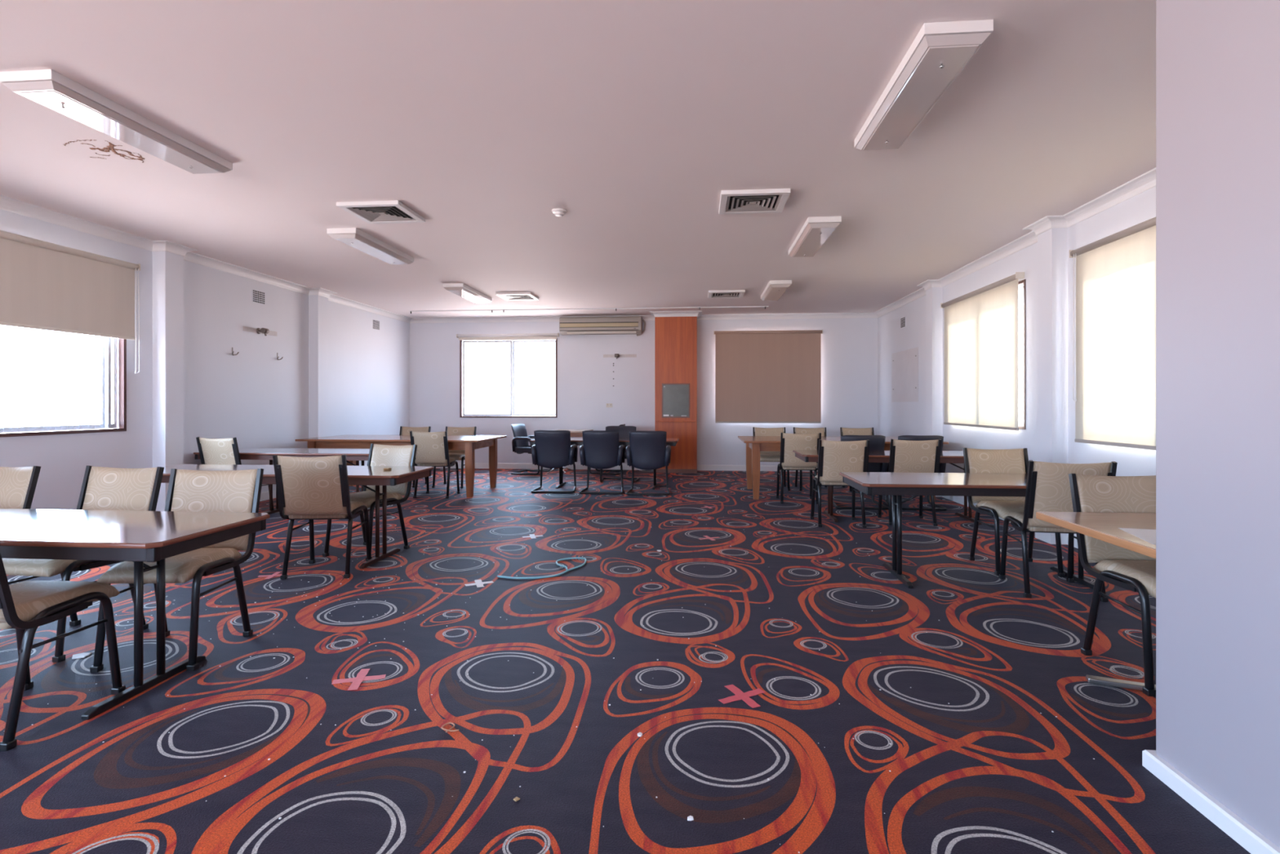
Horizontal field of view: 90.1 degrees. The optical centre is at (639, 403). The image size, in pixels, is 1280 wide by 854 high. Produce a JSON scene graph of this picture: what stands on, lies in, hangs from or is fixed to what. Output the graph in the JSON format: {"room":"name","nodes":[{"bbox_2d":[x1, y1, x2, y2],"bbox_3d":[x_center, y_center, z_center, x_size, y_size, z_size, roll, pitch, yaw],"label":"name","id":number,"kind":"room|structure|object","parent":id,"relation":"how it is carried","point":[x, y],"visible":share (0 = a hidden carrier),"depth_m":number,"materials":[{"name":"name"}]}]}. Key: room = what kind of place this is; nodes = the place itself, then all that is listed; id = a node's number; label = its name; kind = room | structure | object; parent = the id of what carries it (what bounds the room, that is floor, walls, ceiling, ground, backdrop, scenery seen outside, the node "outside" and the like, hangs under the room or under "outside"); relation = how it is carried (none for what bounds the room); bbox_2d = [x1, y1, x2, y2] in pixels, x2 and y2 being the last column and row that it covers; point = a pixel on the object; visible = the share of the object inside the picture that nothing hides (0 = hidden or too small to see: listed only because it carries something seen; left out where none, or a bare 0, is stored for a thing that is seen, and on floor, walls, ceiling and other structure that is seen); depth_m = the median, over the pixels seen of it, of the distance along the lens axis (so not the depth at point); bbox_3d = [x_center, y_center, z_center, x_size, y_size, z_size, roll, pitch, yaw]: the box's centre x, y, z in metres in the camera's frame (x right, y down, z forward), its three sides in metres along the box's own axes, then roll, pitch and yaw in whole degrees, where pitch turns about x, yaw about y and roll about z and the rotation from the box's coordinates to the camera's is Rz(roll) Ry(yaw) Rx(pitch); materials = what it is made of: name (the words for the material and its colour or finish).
{"room":"community hall","nodes":[
{"label":"community hall","id":0,"kind":"room"},
{"bbox_2d":[0,208,409,511],"bbox_3d":[-5.355,-0.210,5.136,0.280,3.020,16.180,0,0,5],"label":"wall","id":1,"kind":"structure","parent":0,"point":[336,374],"depth_m":7.81,"materials":[{"name":"paint"}]},
{"bbox_2d":[0,325,126,437],"bbox_3d":[-5.388,-0.520,5.500,0.126,1.600,2.040,0,0,5],"label":"window","id":2,"kind":"structure","parent":1,"relation":"in","point":[108,345],"depth_m":6.39,"materials":[{"name":"white glass"}]},
{"bbox_2d":[0,230,140,373],"bbox_3d":[-5.289,-0.874,5.486,0.090,1.133,2.210,0,0,5],"label":"roller blind","id":3,"kind":"object","parent":2,"relation":"attached to","point":[44,285],"visible":1,"depth_m":5.83,"materials":[{"name":"fabric"}]},
{"bbox_2d":[252,289,264,304],"bbox_3d":[-5.063,-1.415,8.483,0.008,0.160,0.230,0,0,5],"label":"air vent","id":4,"kind":"object","parent":1,"relation":"in","point":[258,296],"visible":1,"depth_m":8.47,"materials":[{"name":"metal"}]},
{"bbox_2d":[243,325,276,336],"bbox_3d":[-4.998,-0.951,8.517,0.130,0.107,0.660,0,0,5],"label":"wall bracket","id":5,"kind":"object","parent":1,"relation":"attached to","point":[266,331],"visible":1,"depth_m":8.44,"materials":[{"name":"silver metal"}]},
{"bbox_2d":[259,489,275,501],"bbox_3d":[-5.285,1.245,5.130,0.171,0.110,15.680,0,0,5],"label":"baseboard","id":6,"kind":"structure","parent":1,"relation":"attached to","point":[264,495],"depth_m":8.62,"materials":[{"name":"white paint"}]},
{"bbox_2d":[373,320,379,329],"bbox_3d":[-4.786,-1.430,11.591,0.008,0.160,0.230,0,0,5],"label":"air vent","id":7,"kind":"object","parent":1,"relation":"in","point":[375,323],"visible":1,"depth_m":11.57,"materials":[{"name":"paint"}]},
{"bbox_2d":[0,0,1155,318],"bbox_3d":[-0.773,-1.820,4.727,9.820,0.200,16.280,0,0,5],"label":"ceiling","id":8,"kind":"structure","parent":0,"point":[484,119],"depth_m":4.09,"materials":[{"name":"paint"}]},
{"bbox_2d":[63,139,144,162],"bbox_3d":[-3.641,-1.718,4.362,0.399,0.007,0.401,0,0,5],"label":"ceiling stain","id":9,"kind":"structure","parent":8,"relation":"attached to","point":[111,145],"depth_m":4.33,"materials":[{"name":"beige paint"}]},
{"bbox_2d":[0,69,232,173],"bbox_3d":[-3.118,-1.667,3.937,0.300,0.106,1.290,0,0,5],"label":"ceiling light","id":10,"kind":"object","parent":8,"relation":"attached to","point":[49,88],"visible":1,"depth_m":3.70,"materials":[{"name":"white plastic"}]},
{"bbox_2d":[326,227,413,264],"bbox_3d":[-2.869,-1.667,6.897,0.300,0.106,1.290,0,0,5],"label":"ceiling light","id":11,"kind":"object","parent":8,"relation":"attached to","point":[355,237],"visible":1,"depth_m":6.66,"materials":[{"name":"white plastic"}]},
{"bbox_2d":[336,200,425,223],"bbox_3d":[-2.293,-1.703,5.696,0.550,0.034,0.550,0,0,5],"label":"ceiling vent","id":12,"kind":"object","parent":8,"relation":"in","point":[370,211],"visible":1,"depth_m":5.67,"materials":[{"name":"white metal"}]},
{"bbox_2d":[443,283,492,302],"bbox_3d":[-2.617,-1.667,9.776,0.300,0.106,1.290,0,0,5],"label":"ceiling light","id":13,"kind":"object","parent":8,"relation":"attached to","point":[462,290],"visible":1,"depth_m":9.53,"materials":[{"name":"white plastic"}]},
{"bbox_2d":[495,292,538,300],"bbox_3d":[-1.938,-1.703,10.132,0.550,0.034,0.550,0,0,5],"label":"ceiling vent","id":14,"kind":"object","parent":8,"relation":"in","point":[505,295],"visible":1,"depth_m":10.07,"materials":[{"name":"white metal"}]},
{"bbox_2d":[551,208,566,216],"bbox_3d":[-0.718,-1.697,5.686,0.132,0.046,0.132,0,0,5],"label":"smoke detector","id":15,"kind":"object","parent":8,"relation":"attached to","point":[557,211],"visible":1,"depth_m":5.65,"materials":[{"name":"white plastic"}]},
{"bbox_2d":[0,167,1155,323],"bbox_3d":[-0.773,-1.677,4.732,9.240,0.097,15.690,0,0,5],"label":"trim","id":16,"kind":"structure","parent":8,"relation":"attached to","point":[1145,181],"depth_m":7.44,"materials":[{"name":"white paint"}]},
{"bbox_2d":[409,306,768,313],"bbox_3d":[-1.003,-1.695,11.554,6.550,0.050,0.026,0,0,5],"label":"ceiling track","id":17,"kind":"object","parent":8,"relation":"attached to","point":[615,308],"visible":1,"depth_m":11.53,"materials":[{"name":"white metal"}]},
{"bbox_2d":[707,289,745,298],"bbox_3d":[1.338,-1.703,9.941,0.550,0.034,0.550,0,0,5],"label":"ceiling vent","id":18,"kind":"object","parent":8,"relation":"in","point":[716,293],"visible":1,"depth_m":9.87,"materials":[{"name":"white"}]},
{"bbox_2d":[719,188,790,214],"bbox_3d":[0.953,-1.703,5.397,0.550,0.034,0.550,0,0,5],"label":"ceiling vent","id":19,"kind":"object","parent":8,"relation":"in","point":[770,200],"visible":1,"depth_m":5.36,"materials":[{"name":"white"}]},
{"bbox_2d":[760,280,791,300],"bbox_3d":[2.020,-1.667,9.543,0.300,0.106,1.290,0,0,5],"label":"ceiling light","id":20,"kind":"object","parent":8,"relation":"attached to","point":[775,290],"visible":1,"depth_m":9.19,"materials":[{"name":"white plastic"}]},
{"bbox_2d":[788,216,841,257],"bbox_3d":[1.757,-1.667,6.515,0.300,0.106,1.290,0,0,5],"label":"ceiling light","id":21,"kind":"object","parent":8,"relation":"attached to","point":[815,231],"visible":1,"depth_m":6.23,"materials":[{"name":"white plastic"}]},
{"bbox_2d":[854,19,993,150],"bbox_3d":[1.490,-1.667,3.512,0.300,0.106,1.290,0,0,5],"label":"ceiling light","id":22,"kind":"object","parent":8,"relation":"attached to","point":[940,51],"visible":1,"depth_m":3.23,"materials":[{"name":"white plastic"}]},
{"bbox_2d":[0,467,1250,853],"bbox_3d":[-0.773,1.300,4.727,9.420,0.001,15.880,0,0,5],"label":"floor","id":23,"kind":"structure","parent":0,"point":[983,771],"depth_m":2.87,"materials":[{"name":"carpet"}]},
{"bbox_2d":[0,466,40,508],"bbox_3d":[-3.909,0.836,3.603,0.508,0.928,0.625,0,0,12],"label":"chair","id":24,"kind":"object","parent":23,"relation":"on","point":[18,485],"visible":0.45,"depth_m":3.82,"materials":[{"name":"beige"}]},
{"bbox_2d":[0,552,125,751],"bbox_3d":[-2.594,0.836,2.608,0.508,0.928,0.625,0,0,5],"label":"chair","id":25,"kind":"object","parent":23,"relation":"on","point":[24,606],"visible":0.99,"depth_m":2.61,"materials":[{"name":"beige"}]},
{"bbox_2d":[71,652,91,659],"bbox_3d":[-2.875,1.296,3.285,0.077,0.008,0.066,0,0,-26],"label":"paper scrap","id":26,"kind":"object","parent":23,"relation":"on","point":[83,655],"visible":1,"depth_m":3.28,"materials":[{"name":"white paper"}]},
{"bbox_2d":[1,465,164,662],"bbox_3d":[-3.115,0.836,3.533,0.508,0.928,0.625,0,0,9],"label":"chair","id":27,"kind":"object","parent":23,"relation":"on","point":[103,488],"visible":0.41,"depth_m":3.75,"materials":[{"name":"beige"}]},
{"bbox_2d":[0,508,270,719],"bbox_3d":[-3.110,0.929,3.013,2.430,0.742,0.730,0,0,5],"label":"folding table","id":28,"kind":"object","parent":23,"relation":"on","point":[139,537],"visible":0.99,"depth_m":2.86,"materials":[{"name":"brown wood"}]},
{"bbox_2d":[89,468,263,672],"bbox_3d":[-2.420,0.836,3.390,0.508,0.928,0.625,0,0,-2],"label":"chair","id":29,"kind":"object","parent":23,"relation":"on","point":[188,491],"visible":0.67,"depth_m":3.55,"materials":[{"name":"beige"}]},
{"bbox_2d":[195,436,274,510],"bbox_3d":[-4.650,0.836,7.370,0.508,0.928,0.625,0,0,12],"label":"chair","id":30,"kind":"object","parent":23,"relation":"on","point":[211,451],"visible":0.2,"depth_m":7.09,"materials":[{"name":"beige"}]},
{"bbox_2d":[257,571,288,578],"bbox_3d":[-2.772,1.298,4.825,0.160,0.002,0.172,0,0,36],"label":"cross","id":31,"kind":"object","parent":23,"relation":"on","point":[269,576],"visible":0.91,"depth_m":4.81,"materials":[{"name":"pink"}]},
{"bbox_2d":[193,448,374,514],"bbox_3d":[-4.017,0.929,7.587,2.190,0.742,0.760,0,0,5],"label":"folding table","id":32,"kind":"object","parent":23,"relation":"on","point":[357,455],"visible":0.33,"depth_m":7.39,"materials":[{"name":"brown wood"}]},
{"bbox_2d":[154,464,434,568],"bbox_3d":[-3.059,0.929,5.418,2.425,0.742,0.750,0,0,5],"label":"folding table","id":33,"kind":"object","parent":23,"relation":"on","point":[376,476],"visible":0.52,"depth_m":5.34,"materials":[{"name":"brown wood"}]},
{"bbox_2d":[272,454,371,579],"bbox_3d":[-2.424,0.836,4.933,0.508,0.928,0.625,0,0,-4],"label":"chair","id":34,"kind":"object","parent":23,"relation":"on","point":[310,488],"visible":0.97,"depth_m":4.69,"materials":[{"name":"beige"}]},
{"bbox_2d":[331,668,386,689],"bbox_3d":[-1.324,1.298,3.010,0.187,0.002,0.201,0,0,32],"label":"cross","id":35,"kind":"object","parent":23,"relation":"on","point":[357,681],"visible":1,"depth_m":3.00,"materials":[{"name":"pink"}]},
{"bbox_2d":[322,443,417,560],"bbox_3d":[-2.367,0.836,5.628,0.508,0.928,0.625,0,0,19],"label":"chair","id":36,"kind":"object","parent":23,"relation":"on","point":[380,455],"visible":0.59,"depth_m":5.77,"materials":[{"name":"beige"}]},
{"bbox_2d":[295,434,506,497],"bbox_3d":[-3.470,0.900,9.506,2.640,0.800,1.320,0,0,5],"label":"wooden table","id":37,"kind":"object","parent":23,"relation":"on","point":[469,443],"visible":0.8,"depth_m":9.03,"materials":[{"name":"brown wood"}]},
{"bbox_2d":[399,426,431,487],"bbox_3d":[-3.709,0.836,10.202,0.508,0.928,0.625,0,0,5],"label":"chair","id":38,"kind":"object","parent":23,"relation":"on","point":[403,430],"visible":0.09,"depth_m":10.47,"materials":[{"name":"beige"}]},
{"bbox_2d":[409,431,460,498],"bbox_3d":[-2.863,0.836,8.967,0.508,0.928,0.625,0,0,3],"label":"chair","id":39,"kind":"object","parent":23,"relation":"on","point":[433,451],"visible":0.96,"depth_m":8.72,"materials":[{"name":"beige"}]},
{"bbox_2d":[440,722,458,732],"bbox_3d":[-0.761,1.294,2.550,0.054,0.006,0.082,0,0,-35],"label":"string","id":40,"kind":"object","parent":23,"relation":"on","point":[442,726],"visible":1,"depth_m":2.54,"materials":[{"name":"brown"}]},
{"bbox_2d":[431,426,476,488],"bbox_3d":[-2.942,0.836,10.134,0.508,0.928,0.625,0,0,5],"label":"chair","id":41,"kind":"object","parent":23,"relation":"on","point":[458,455],"visible":0.35,"depth_m":10.33,"materials":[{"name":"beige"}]},
{"bbox_2d":[465,579,493,587],"bbox_3d":[-1.162,1.298,4.610,0.172,0.002,0.182,0,0,21],"label":"cross","id":42,"kind":"object","parent":23,"relation":"on","point":[478,582],"visible":1,"depth_m":4.61,"materials":[{"name":"white"}]},
{"bbox_2d":[513,796,519,801],"bbox_3d":[-0.406,1.297,2.095,0.017,0.005,0.017,0,0,37],"label":"paper scrap","id":43,"kind":"object","parent":23,"relation":"on","point":[516,798],"visible":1,"depth_m":2.09,"materials":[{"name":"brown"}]},
{"bbox_2d":[511,423,551,475],"bbox_3d":[-2.053,0.842,11.955,0.624,0.916,0.645,0,0,17],"label":"armchair","id":44,"kind":"object","parent":23,"relation":"on","point":[520,445],"visible":0.73,"depth_m":11.86,"materials":[{"name":"black leather"}]},
{"bbox_2d":[522,533,543,538],"bbox_3d":[-1.048,1.298,6.248,0.171,0.002,0.183,0,0,27],"label":"cross","id":45,"kind":"object","parent":23,"relation":"on","point":[531,535],"visible":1,"depth_m":6.26,"materials":[{"name":"white"}]},
{"bbox_2d":[497,556,586,578],"bbox_3d":[-0.687,1.289,4.990,0.329,0.019,0.815,0,0,39],"label":"cable","id":46,"kind":"object","parent":23,"relation":"on","point":[576,557],"visible":1,"depth_m":4.89,"materials":[{"name":"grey plastic"}]},
{"bbox_2d":[3,513,1094,853],"bbox_3d":[-1.148,1.298,4.692,6.096,0.005,5.833,0,0,5],"label":"crumbs","id":47,"kind":"object","parent":23,"relation":"on","point":[536,513],"visible":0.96,"depth_m":3.64,"materials":[{"name":"white paper"}]},
{"bbox_2d":[530,430,577,493],"bbox_3d":[-1.268,0.842,9.524,0.645,0.916,0.624,0,0,2],"label":"armchair","id":48,"kind":"object","parent":23,"relation":"on","point":[552,449],"visible":1,"depth_m":9.28,"materials":[{"name":"black"}]},
{"bbox_2d":[547,429,593,473],"bbox_3d":[-1.373,0.897,12.070,0.859,0.795,0.800,0,0,5],"label":"table","id":49,"kind":"object","parent":23,"relation":"on","point":[574,433],"visible":0.24,"depth_m":11.82,"materials":[{"name":"brown wood"}]},
{"bbox_2d":[578,430,625,493],"bbox_3d":[-0.550,0.842,9.419,0.645,0.916,0.624,0,0,3],"label":"armchair","id":50,"kind":"object","parent":23,"relation":"on","point":[600,449],"visible":1,"depth_m":9.18,"materials":[{"name":"black leather"}]},
{"bbox_2d":[530,437,679,489],"bbox_3d":[-0.531,0.929,10.037,2.260,0.742,0.740,0,0,5],"label":"folding table","id":51,"kind":"object","parent":23,"relation":"on","point":[578,441],"visible":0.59,"depth_m":9.89,"materials":[{"name":"brown wood"}]},
{"bbox_2d":[589,423,625,475],"bbox_3d":[-0.592,0.842,11.979,0.624,0.916,0.645,0,0,8],"label":"armchair","id":52,"kind":"object","parent":23,"relation":"on","point":[624,424],"visible":0.15,"depth_m":11.75,"materials":[{"name":"black leather"}]},
{"bbox_2d":[600,426,639,482],"bbox_3d":[-0.350,0.842,10.720,0.645,0.916,0.624,0,0,5],"label":"armchair","id":53,"kind":"object","parent":23,"relation":"on","point":[624,431],"visible":0.23,"depth_m":10.96,"materials":[{"name":"black leather"}]},
{"bbox_2d":[625,431,671,495],"bbox_3d":[0.128,0.842,9.309,0.645,0.916,0.624,0,0,4],"label":"armchair","id":54,"kind":"object","parent":23,"relation":"on","point":[646,450],"visible":1,"depth_m":9.07,"materials":[{"name":"black leather"}]},
{"bbox_2d":[687,815,693,821],"bbox_3d":[0.158,1.296,1.996,0.019,0.008,0.019,0,0,5],"label":"paper scrap","id":55,"kind":"object","parent":23,"relation":"on","point":[690,818],"visible":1,"depth_m":1.99,"materials":[{"name":"white paper"}]},
{"bbox_2d":[699,535,719,540],"bbox_3d":[0.669,1.298,6.165,0.177,0.002,0.192,0,0,25],"label":"cross","id":56,"kind":"object","parent":23,"relation":"on","point":[706,536],"visible":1,"depth_m":6.15,"materials":[{"name":"pink"}]},
{"bbox_2d":[718,684,764,707],"bbox_3d":[0.454,1.298,2.837,0.189,0.002,0.201,0,0,19],"label":"cross","id":57,"kind":"object","parent":23,"relation":"on","point":[739,694],"visible":1,"depth_m":2.83,"materials":[{"name":"pink"}]},
{"bbox_2d":[752,426,790,490],"bbox_3d":[2.022,0.836,9.842,0.508,0.928,0.625,0,0,5],"label":"chair","id":58,"kind":"object","parent":23,"relation":"on","point":[765,456],"visible":0.37,"depth_m":10.04,"materials":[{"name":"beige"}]},
{"bbox_2d":[775,432,821,504],"bbox_3d":[2.091,0.836,8.476,0.508,0.928,0.625,0,0,5],"label":"chair","id":59,"kind":"object","parent":23,"relation":"on","point":[789,442],"visible":0.89,"depth_m":8.24,"materials":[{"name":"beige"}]},
{"bbox_2d":[793,426,826,490],"bbox_3d":[2.649,0.836,9.786,0.508,0.928,0.625,0,0,5],"label":"chair","id":60,"kind":"object","parent":23,"relation":"on","point":[796,430],"visible":0.15,"depth_m":10.05,"materials":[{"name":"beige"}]},
{"bbox_2d":[809,439,870,528],"bbox_3d":[2.141,0.836,6.895,0.508,0.928,0.625,0,0,5],"label":"chair","id":61,"kind":"object","parent":23,"relation":"on","point":[835,457],"visible":0.8,"depth_m":6.64,"materials":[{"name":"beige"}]},
{"bbox_2d":[737,435,948,502],"bbox_3d":[2.770,0.900,9.110,2.640,0.800,1.360,0,0,5],"label":"wooden table","id":62,"kind":"object","parent":23,"relation":"on","point":[754,444],"visible":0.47,"depth_m":8.66,"materials":[{"name":"brown wood"}]},
{"bbox_2d":[840,426,874,491],"bbox_3d":[3.378,0.836,9.741,0.508,0.928,0.625,0,0,5],"label":"chair","id":63,"kind":"object","parent":23,"relation":"on","point":[845,431],"visible":0.12,"depth_m":10.01,"materials":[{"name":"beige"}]},
{"bbox_2d":[832,435,888,510],"bbox_3d":[2.758,0.842,8.080,0.645,0.916,0.624,0,0,5],"label":"armchair","id":64,"kind":"object","parent":23,"relation":"on","point":[877,442],"visible":0.27,"depth_m":7.82,"materials":[{"name":"black leather"}]},
{"bbox_2d":[792,449,982,524],"bbox_3d":[2.927,0.929,7.239,2.245,0.742,0.780,0,0,5],"label":"folding table","id":65,"kind":"object","parent":23,"relation":"on","point":[806,455],"visible":0.45,"depth_m":7.11,"materials":[{"name":"brown wood"}]},
{"bbox_2d":[877,438,941,526],"bbox_3d":[2.932,0.836,6.995,0.508,0.928,0.625,0,0,6],"label":"chair","id":66,"kind":"object","parent":23,"relation":"on","point":[905,455],"visible":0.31,"depth_m":6.74,"materials":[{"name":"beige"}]},
{"bbox_2d":[884,435,946,511],"bbox_3d":[3.445,0.842,8.019,0.645,0.916,0.624,0,0,7],"label":"armchair","id":67,"kind":"object","parent":23,"relation":"on","point":[911,437],"visible":0.17,"depth_m":7.75,"materials":[{"name":"black leather"}]},
{"bbox_2d":[839,471,1094,589],"bbox_3d":[2.554,0.929,4.752,1.935,0.742,0.800,0,0,5],"label":"folding table","id":68,"kind":"object","parent":23,"relation":"on","point":[898,485],"visible":0.55,"depth_m":4.64,"materials":[{"name":"brown wood"}]},
{"bbox_2d":[963,447,1065,577],"bbox_3d":[2.964,0.836,5.099,0.508,0.928,0.625,0,0,5],"label":"chair","id":69,"kind":"object","parent":23,"relation":"on","point":[975,460],"visible":0.59,"depth_m":5.29,"materials":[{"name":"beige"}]},
{"bbox_2d":[998,460,1117,602],"bbox_3d":[2.859,0.836,4.422,0.508,0.928,0.625,0,0,11],"label":"chair","id":70,"kind":"object","parent":23,"relation":"on","point":[1047,486],"visible":0.62,"depth_m":4.21,"materials":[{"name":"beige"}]},
{"bbox_2d":[1035,511,1155,690],"bbox_3d":[2.584,0.925,2.751,1.160,0.734,1.053,0,0,5],"label":"pedestal table","id":71,"kind":"object","parent":23,"relation":"on","point":[1104,526],"visible":0.19,"depth_m":2.94,"materials":[{"name":"brown wood"}]},
{"bbox_2d":[1119,528,1155,544],"bbox_3d":[2.234,0.557,2.651,0.308,0.001,0.359,0,0,18],"label":"paper sheet","id":72,"kind":"object","parent":71,"relation":"on","point":[1147,535],"visible":0.36,"depth_m":2.74,"materials":[{"name":"white paper"}]},
{"bbox_2d":[1068,473,1155,696],"bbox_3d":[2.526,0.836,3.110,0.508,0.928,0.625,0,0,5],"label":"chair","id":73,"kind":"object","parent":23,"relation":"on","point":[1117,566],"visible":0.48,"depth_m":3.31,"materials":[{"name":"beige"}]},
{"bbox_2d":[409,317,877,465],"bbox_3d":[-0.071,-0.210,12.601,9.240,3.020,0.130,0,0,5],"label":"wall","id":74,"kind":"structure","parent":0,"point":[849,346],"depth_m":12.55,"materials":[{"name":"paint"}]},
{"bbox_2d":[459,337,557,417],"bbox_3d":[-2.627,-0.510,12.819,1.990,1.580,0.126,0,0,5],"label":"window","id":75,"kind":"structure","parent":74,"relation":"in","point":[512,415],"depth_m":12.84,"materials":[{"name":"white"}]},
{"bbox_2d":[456,333,559,340],"bbox_3d":[-2.639,-1.333,12.720,2.065,0.123,0.090,0,0,5],"label":"roller blind","id":76,"kind":"object","parent":75,"relation":"attached to","point":[538,335],"visible":1,"depth_m":12.70,"materials":[{"name":"white fabric"}]},
{"bbox_2d":[435,462,653,470],"bbox_3d":[-2.167,1.245,12.717,4.985,0.110,0.021,0,0,5],"label":"baseboard","id":77,"kind":"structure","parent":74,"relation":"attached to","point":[477,465],"depth_m":12.72,"materials":[{"name":"white paint"}]},
{"bbox_2d":[559,316,645,336],"bbox_3d":[-0.729,-1.504,12.469,1.673,0.362,0.250,0,0,5],"label":"air conditioner","id":78,"kind":"object","parent":74,"relation":"attached to","point":[579,325],"visible":1,"depth_m":12.37,"materials":[{"name":"beige plastic"}]},
{"bbox_2d":[560,322,638,327],"bbox_3d":[-0.796,-1.522,12.358,1.520,0.075,0.010,0,0,5],"label":"grille","id":79,"kind":"object","parent":78,"relation":"attached to","point":[562,324],"depth_m":12.35,"materials":[{"name":"beige plastic"}]},
{"bbox_2d":[606,403,612,407],"bbox_3d":[-0.606,0.035,12.577,0.124,0.076,0.012,0,0,5],"label":"power outlet","id":80,"kind":"object","parent":74,"relation":"attached to","point":[608,405],"visible":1,"depth_m":12.57,"materials":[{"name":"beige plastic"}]},
{"bbox_2d":[603,353,636,359],"bbox_3d":[-0.402,-0.926,12.500,0.660,0.107,0.130,0,0,5],"label":"wall bracket","id":81,"kind":"object","parent":74,"relation":"attached to","point":[615,355],"visible":1,"depth_m":12.55,"materials":[{"name":"silver metal"}]},
{"bbox_2d":[654,316,697,473],"bbox_3d":[0.693,-0.195,12.196,0.789,2.990,0.542,0,0,5],"label":"wood panel","id":82,"kind":"object","parent":74,"relation":"attached to","point":[675,337],"depth_m":11.96,"materials":[{"name":"brown wood"}]},
{"bbox_2d":[662,382,689,417],"bbox_3d":[0.671,-0.058,11.953,0.528,0.645,0.014,0,0,5],"label":"board","id":83,"kind":"object","parent":82,"relation":"attached to","point":[675,397],"visible":1,"depth_m":11.95,"materials":[{"name":"grey"}]},
{"bbox_2d":[697,464,817,471],"bbox_3d":[2.806,1.245,12.274,3.390,0.110,0.021,0,0,5],"label":"baseboard","id":84,"kind":"structure","parent":74,"relation":"attached to","point":[700,467],"depth_m":12.35,"materials":[{"name":"white paint"}]},
{"bbox_2d":[713,329,822,422],"bbox_3d":[2.450,-0.516,12.256,2.055,1.778,0.110,0,0,5],"label":"roller blind","id":85,"kind":"object","parent":74,"relation":"attached to","point":[762,376],"visible":1,"depth_m":12.24,"materials":[{"name":"beige fabric"}]},
{"bbox_2d":[877,186,1155,534],"bbox_3d":[4.064,-0.210,7.132,0.270,3.020,10.530,0,0,5],"label":"wall","id":86,"kind":"structure","parent":0,"point":[1049,434],"depth_m":6.49,"materials":[{"name":"paint"}]},
{"bbox_2d":[900,316,905,328],"bbox_3d":[4.377,-1.350,10.623,0.008,0.160,0.230,0,0,5],"label":"air vent","id":87,"kind":"object","parent":86,"relation":"in","point":[903,319],"visible":1,"depth_m":10.63,"materials":[{"name":"paint"}]},
{"bbox_2d":[891,346,918,401],"bbox_3d":[4.375,-0.455,10.578,0.002,0.850,1.350,0,0,5],"label":"panel","id":88,"kind":"object","parent":86,"relation":"attached to","point":[904,366],"depth_m":10.50,"materials":[{"name":"paint"}]},
{"bbox_2d":[940,271,1024,430],"bbox_3d":[4.077,-0.548,7.729,0.090,1.663,2.080,0,0,5],"label":"roller blind","id":89,"kind":"object","parent":86,"relation":"attached to","point":[981,324],"visible":1,"depth_m":7.50,"materials":[{"name":"beige fabric"}]},
{"bbox_2d":[935,495,1078,548],"bbox_3d":[3.993,1.245,7.124,0.161,0.110,10.060,0,0,5],"label":"baseboard","id":90,"kind":"structure","parent":86,"relation":"attached to","point":[1050,538],"depth_m":6.01,"materials":[{"name":"white paint"}]},
{"bbox_2d":[1017,279,1026,429],"bbox_3d":[4.169,-0.515,7.635,0.126,1.570,1.950,0,0,5],"label":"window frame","id":91,"kind":"structure","parent":86,"relation":"in","point":[1022,424],"depth_m":6.69,"materials":[{"name":"white metal"}]},
{"bbox_2d":[1069,217,1155,449],"bbox_3d":[3.803,-0.518,4.656,0.090,1.723,2.170,0,0,5],"label":"roller blind","id":92,"kind":"object","parent":86,"relation":"attached to","point":[1115,400],"visible":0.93,"depth_m":5.12,"materials":[{"name":"beige fabric"}]},
{"bbox_2d":[1155,0,1279,848],"bbox_3d":[2.600,-0.210,-0.623,2.050,3.020,5.620,0,0,5],"label":"wall partition","id":93,"kind":"structure","parent":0,"point":[1218,61],"depth_m":1.99,"materials":[{"name":"paint"}]},
{"bbox_2d":[1142,749,1279,853],"bbox_3d":[2.454,1.270,-0.597,1.806,0.060,5.646,0,0,5],"label":"baseboard","id":94,"kind":"structure","parent":93,"relation":"attached to","point":[1232,824],"depth_m":2.00,"materials":[{"name":"white paint"}]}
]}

